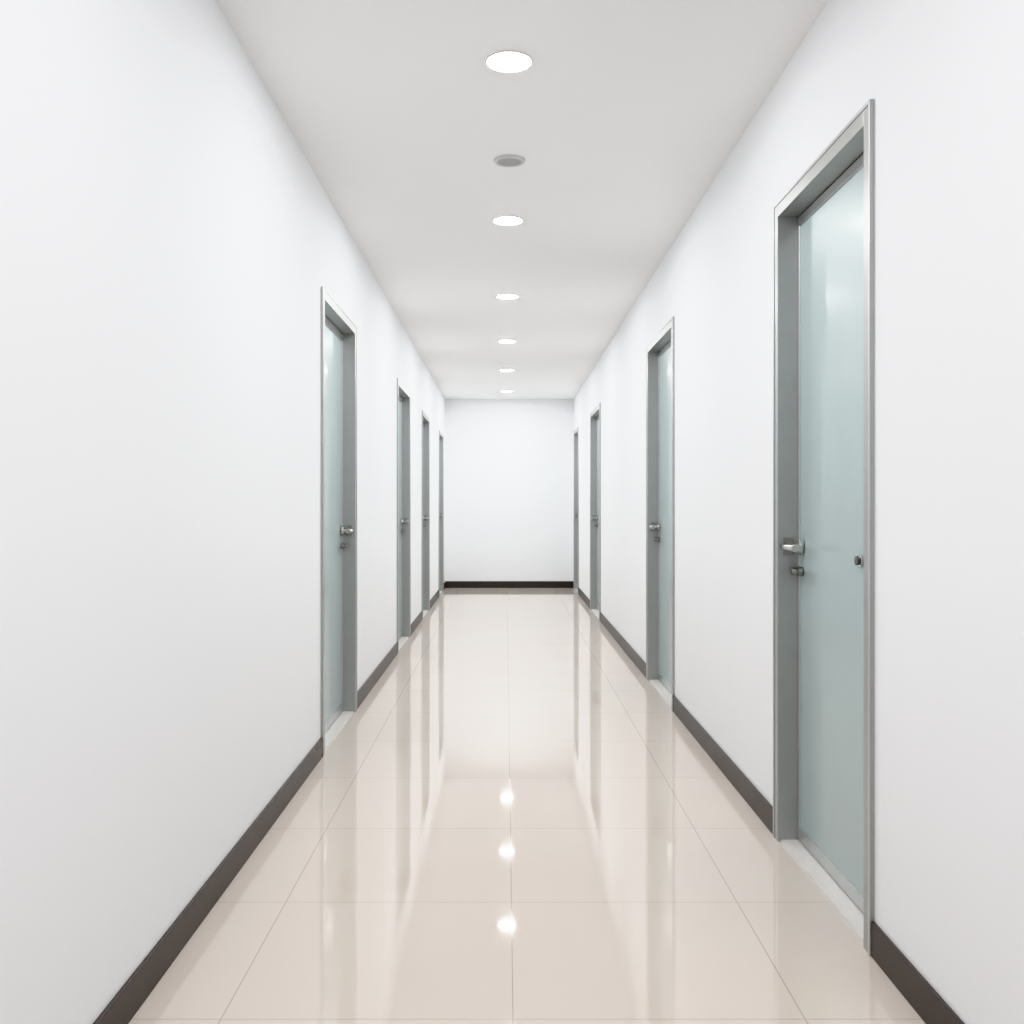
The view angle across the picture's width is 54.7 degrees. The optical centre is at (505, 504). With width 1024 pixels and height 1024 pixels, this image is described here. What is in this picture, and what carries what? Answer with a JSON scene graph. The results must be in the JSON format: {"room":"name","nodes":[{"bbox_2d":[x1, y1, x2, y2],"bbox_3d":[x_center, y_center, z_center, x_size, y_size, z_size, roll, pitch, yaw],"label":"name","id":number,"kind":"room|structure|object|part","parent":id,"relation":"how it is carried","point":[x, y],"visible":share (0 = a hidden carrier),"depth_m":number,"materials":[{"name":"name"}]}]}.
{"room":"office corridor","nodes":[
{"label":"office corridor","id":0,"kind":"room"},
{"bbox_2d":[0,0,444,1023],"bbox_3d":[-0.909,-0.152,4.975,0.200,2.505,16.350,0,0,0],"label":"wall","id":1,"kind":"structure","parent":0,"point":[169,244],"depth_m":2.27,"materials":[{"name":"paint"}]},
{"bbox_2d":[93,581,445,1023],"bbox_3d":[-0.804,1.057,4.975,0.009,0.086,16.350,0,0,0],"label":"baseboard","id":2,"kind":"structure","parent":1,"relation":"attached to","point":[122,1008],"depth_m":2.67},
{"bbox_2d":[321,286,356,756],"bbox_3d":[-0.865,0.072,4.810,0.138,2.055,0.980,0,0,0],"label":"frame","id":3,"kind":"object","parent":1,"relation":"attached to","point":[330,309],"visible":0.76,"depth_m":5.25,"materials":[{"name":"metal"}]},
{"bbox_2d":[325,317,353,731],"bbox_3d":[-0.861,0.093,4.811,0.120,1.994,0.882,0,0,0],"label":"door","id":4,"kind":"structure","parent":1,"relation":"in","point":[335,530],"depth_m":4.99,"materials":[{"name":"glass"}]},
{"bbox_3d":[-0.892,0.087,4.810,0.045,1.922,0.848,0,0,0],"label":"frosted glass panel","id":5,"kind":"part","parent":4,"relation":"part of","materials":[{"name":"grey glass"}]},
{"bbox_3d":[-0.893,0.093,4.810,0.056,1.994,0.880,0,0,0],"label":"frame","id":6,"kind":"part","parent":4,"relation":"part of","materials":[{"name":"metal"}]},
{"bbox_3d":[-0.834,0.169,5.173,0.066,0.124,0.157,0,0,0],"label":"lever handle","id":7,"kind":"part","parent":4,"relation":"part of","materials":[{"name":"silver metal"}]},
{"bbox_2d":[397,378,410,652],"bbox_3d":[-0.865,0.080,7.795,0.138,2.040,0.950,0,0,0],"label":"frame","id":8,"kind":"object","parent":1,"relation":"attached to","point":[403,392],"visible":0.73,"depth_m":8.22,"materials":[{"name":"metal"}]},
{"bbox_2d":[399,396,408,638],"bbox_3d":[-0.861,0.101,7.796,0.120,1.979,0.852,0,0,0],"label":"door","id":9,"kind":"structure","parent":1,"relation":"in","point":[404,521],"depth_m":8.16,"materials":[{"name":"glass"}]},
{"bbox_3d":[-0.892,0.095,7.795,0.045,1.907,0.818,0,0,0],"label":"frosted glass panel","id":10,"kind":"part","parent":9,"relation":"part of","materials":[{"name":"grey glass"}]},
{"bbox_3d":[-0.893,0.101,7.795,0.056,1.979,0.850,0,0,0],"label":"frame","id":11,"kind":"part","parent":9,"relation":"part of","materials":[{"name":"metal"}]},
{"bbox_3d":[-0.834,0.169,8.143,0.066,0.124,0.157,0,0,0],"label":"lever handle","id":12,"kind":"part","parent":9,"relation":"part of","materials":[{"name":"silver metal"}]},
{"bbox_2d":[422,410,429,619],"bbox_3d":[-0.865,0.095,9.915,0.138,2.010,0.870,0,0,0],"label":"frame","id":13,"kind":"object","parent":1,"relation":"attached to","point":[425,418],"visible":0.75,"depth_m":10.30,"materials":[{"name":"metal"}]},
{"bbox_2d":[423,515,428,526],"bbox_3d":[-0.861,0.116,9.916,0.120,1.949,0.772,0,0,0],"label":"door handle","id":14,"kind":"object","parent":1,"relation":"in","point":[425,517],"depth_m":10.26,"materials":[{"name":"metal"}]},
{"bbox_2d":[439,430,443,596],"bbox_3d":[-0.865,0.098,12.265,0.138,2.005,0.790,0,0,0],"label":"frame","id":15,"kind":"object","parent":1,"relation":"attached to","point":[441,435],"visible":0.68,"depth_m":12.61,"materials":[{"name":"metal"}]},
{"bbox_2d":[445,399,573,580],"bbox_3d":[0.044,-0.152,13.250,2.107,2.505,0.200,0,0,0],"label":"wall","id":16,"kind":"structure","parent":0,"point":[509,463],"depth_m":13.15,"materials":[{"name":"paint"}]},
{"bbox_2d":[446,581,572,587],"bbox_3d":[0.044,1.056,13.146,1.687,0.088,0.009,0,0,0],"label":"baseboard","id":17,"kind":"structure","parent":16,"relation":"attached to","point":[449,584],"depth_m":13.14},
{"bbox_2d":[216,0,827,398],"bbox_3d":[0.044,-1.455,4.975,2.107,0.100,16.750,0,0,0],"label":"ceiling","id":18,"kind":"structure","parent":0,"point":[624,114],"depth_m":3.82,"materials":[{"name":"paint"}]},
{"bbox_2d":[497,294,517,298],"bbox_3d":[0.010,-1.401,6.655,0.146,0.008,0.146,0,0,0],"label":"recessed light","id":19,"kind":"object","parent":18,"relation":"in","point":[502,296],"depth_m":6.63,"materials":[{"name":"white plastic"}]},
{"bbox_2d":[499,340,515,342],"bbox_3d":[0.010,-1.401,8.480,0.146,0.008,0.146,0,0,0],"label":"recessed light","id":20,"kind":"object","parent":18,"relation":"in","point":[502,341],"depth_m":8.46,"materials":[{"name":"white plastic"}]},
{"bbox_2d":[493,216,522,224],"bbox_3d":[0.010,-1.401,4.880,0.146,0.008,0.146,0,0,0],"label":"recessed light","id":21,"kind":"object","parent":18,"relation":"in","point":[502,220],"depth_m":4.86,"materials":[{"name":"white plastic"}]},
{"bbox_2d":[486,50,531,71],"bbox_3d":[0.010,-1.401,3.130,0.146,0.008,0.146,0,0,0],"label":"recessed light","id":22,"kind":"object","parent":18,"relation":"in","point":[505,60],"depth_m":3.12,"materials":[{"name":"white plastic"}]},
{"bbox_2d":[494,154,524,166],"bbox_3d":[0.014,-1.399,4.030,0.128,0.011,0.128,0,0,0],"label":"ceiling speaker","id":23,"kind":"object","parent":18,"relation":"attached to","point":[507,160],"depth_m":4.01},
{"bbox_2d":[128,588,925,1023],"bbox_3d":[0.044,1.150,4.975,2.107,0.100,16.750,0,0,0],"label":"floor","id":24,"kind":"structure","parent":0,"point":[513,824],"depth_m":2.93,"materials":[{"name":"tile"}]},
{"bbox_2d":[325,711,353,749],"bbox_3d":[-0.884,1.097,4.810,0.150,0.006,0.884,0,0,0],"label":"threshold","id":25,"kind":"object","parent":24,"relation":"on","point":[333,730],"visible":0.21,"depth_m":4.89,"materials":[{"name":"stone"}]},
{"bbox_2d":[399,637,408,649],"bbox_3d":[-0.884,1.097,7.795,0.150,0.006,0.854,0,0,0],"label":"threshold","id":26,"kind":"object","parent":24,"relation":"on","point":[402,640],"visible":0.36,"depth_m":7.95,"materials":[{"name":"stone"}]},
{"bbox_2d":[591,609,598,617],"bbox_3d":[0.973,1.097,9.915,0.150,0.006,0.974,0,0,0],"label":"threshold","id":27,"kind":"object","parent":24,"relation":"on","point":[595,611],"visible":0.21,"depth_m":10.12,"materials":[{"name":"stone"}]},
{"bbox_2d":[649,679,670,706],"bbox_3d":[0.973,1.097,5.763,0.150,0.006,0.889,0,0,0],"label":"threshold","id":28,"kind":"object","parent":24,"relation":"on","point":[657,684],"visible":0.21,"depth_m":5.87,"materials":[{"name":"stone"}]},
{"bbox_2d":[781,840,863,942],"bbox_3d":[0.973,1.097,2.849,0.150,0.006,0.777,0,0,0],"label":"threshold","id":29,"kind":"object","parent":24,"relation":"on","point":[851,913],"visible":0.21,"depth_m":2.84,"materials":[{"name":"stone"}]},
{"bbox_2d":[574,0,1023,1023],"bbox_3d":[0.998,-0.152,4.975,0.200,2.505,16.350,0,0,0],"label":"wall","id":30,"kind":"structure","parent":0,"point":[944,78],"depth_m":2.20,"materials":[{"name":"paint"}]},
{"bbox_2d":[574,427,578,588],"bbox_3d":[0.954,0.068,12.590,0.138,2.065,0.780,0,0,0],"label":"frame","id":31,"kind":"object","parent":30,"relation":"attached to","point":[576,431],"visible":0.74,"depth_m":12.93,"materials":[{"name":"metal"}]},
{"bbox_2d":[591,416,598,610],"bbox_3d":[0.950,0.086,9.916,0.120,2.009,0.972,0,0,0],"label":"door","id":32,"kind":"structure","parent":30,"relation":"in","point":[593,517],"depth_m":10.34,"materials":[{"name":"glass"}]},
{"bbox_3d":[0.923,0.169,10.323,0.066,0.124,0.157,0,0,0],"label":"lever handle","id":33,"kind":"part","parent":32,"relation":"part of","materials":[{"name":"silver metal"}]},
{"bbox_3d":[0.982,0.080,9.915,0.045,1.937,0.938,0,0,0],"label":"frosted glass panel","id":34,"kind":"part","parent":32,"relation":"part of","materials":[{"name":"grey glass"}]},
{"bbox_2d":[590,403,600,620],"bbox_3d":[0.954,0.065,9.915,0.138,2.070,1.070,0,0,0],"label":"frame","id":35,"kind":"object","parent":30,"relation":"attached to","point":[596,411],"visible":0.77,"depth_m":10.40,"materials":[{"name":"metal"}]},
{"bbox_2d":[649,341,670,692],"bbox_3d":[0.950,0.068,5.763,0.120,2.044,0.887,0,0,0],"label":"door","id":36,"kind":"structure","parent":30,"relation":"in","point":[663,526],"depth_m":6.00,"materials":[{"name":"glass"}]},
{"bbox_3d":[0.923,0.169,6.128,0.066,0.124,0.157,0,0,0],"label":"lever handle","id":37,"kind":"part","parent":36,"relation":"part of","materials":[{"name":"silver metal"}]},
{"bbox_3d":[0.982,0.068,5.763,0.056,2.044,0.885,0,0,0],"label":"frame","id":38,"kind":"part","parent":36,"relation":"part of","materials":[{"name":"metal"}]},
{"bbox_3d":[0.982,0.062,5.763,0.045,1.972,0.853,0,0,0],"label":"frosted glass panel","id":39,"kind":"part","parent":36,"relation":"part of","materials":[{"name":"grey glass"}]},
{"bbox_2d":[646,316,674,711],"bbox_3d":[0.954,0.048,5.763,0.138,2.105,0.985,0,0,0],"label":"frame","id":40,"kind":"object","parent":30,"relation":"attached to","point":[666,334],"visible":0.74,"depth_m":6.21,"materials":[{"name":"metal"}]},
{"bbox_2d":[573,581,964,1023],"bbox_3d":[0.893,1.057,4.975,0.009,0.086,16.350,0,0,0],"label":"baseboard","id":41,"kind":"structure","parent":30,"relation":"attached to","point":[928,1004],"depth_m":2.40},
{"bbox_2d":[781,153,863,912],"bbox_3d":[0.950,0.075,2.849,0.120,2.029,0.775,0,0,0],"label":"door","id":42,"kind":"structure","parent":30,"relation":"in","point":[829,545],"depth_m":2.90,"materials":[{"name":"glass"}]},
{"bbox_3d":[0.923,0.169,3.159,0.066,0.124,0.157,0,0,0],"label":"lever handle","id":43,"kind":"part","parent":42,"relation":"part of","materials":[{"name":"silver metal"}]},
{"bbox_3d":[0.950,0.150,2.667,0.015,0.034,0.034,0,0,0],"label":"pull knob","id":44,"kind":"part","parent":42,"relation":"part of","materials":[{"name":"grey metal"}]},
{"bbox_2d":[773,99,874,955],"bbox_3d":[0.954,0.055,2.849,0.138,2.090,0.873,0,0,0],"label":"frame","id":45,"kind":"object","parent":30,"relation":"attached to","point":[857,137],"visible":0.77,"depth_m":3.24,"materials":[{"name":"metal"}]}
]}

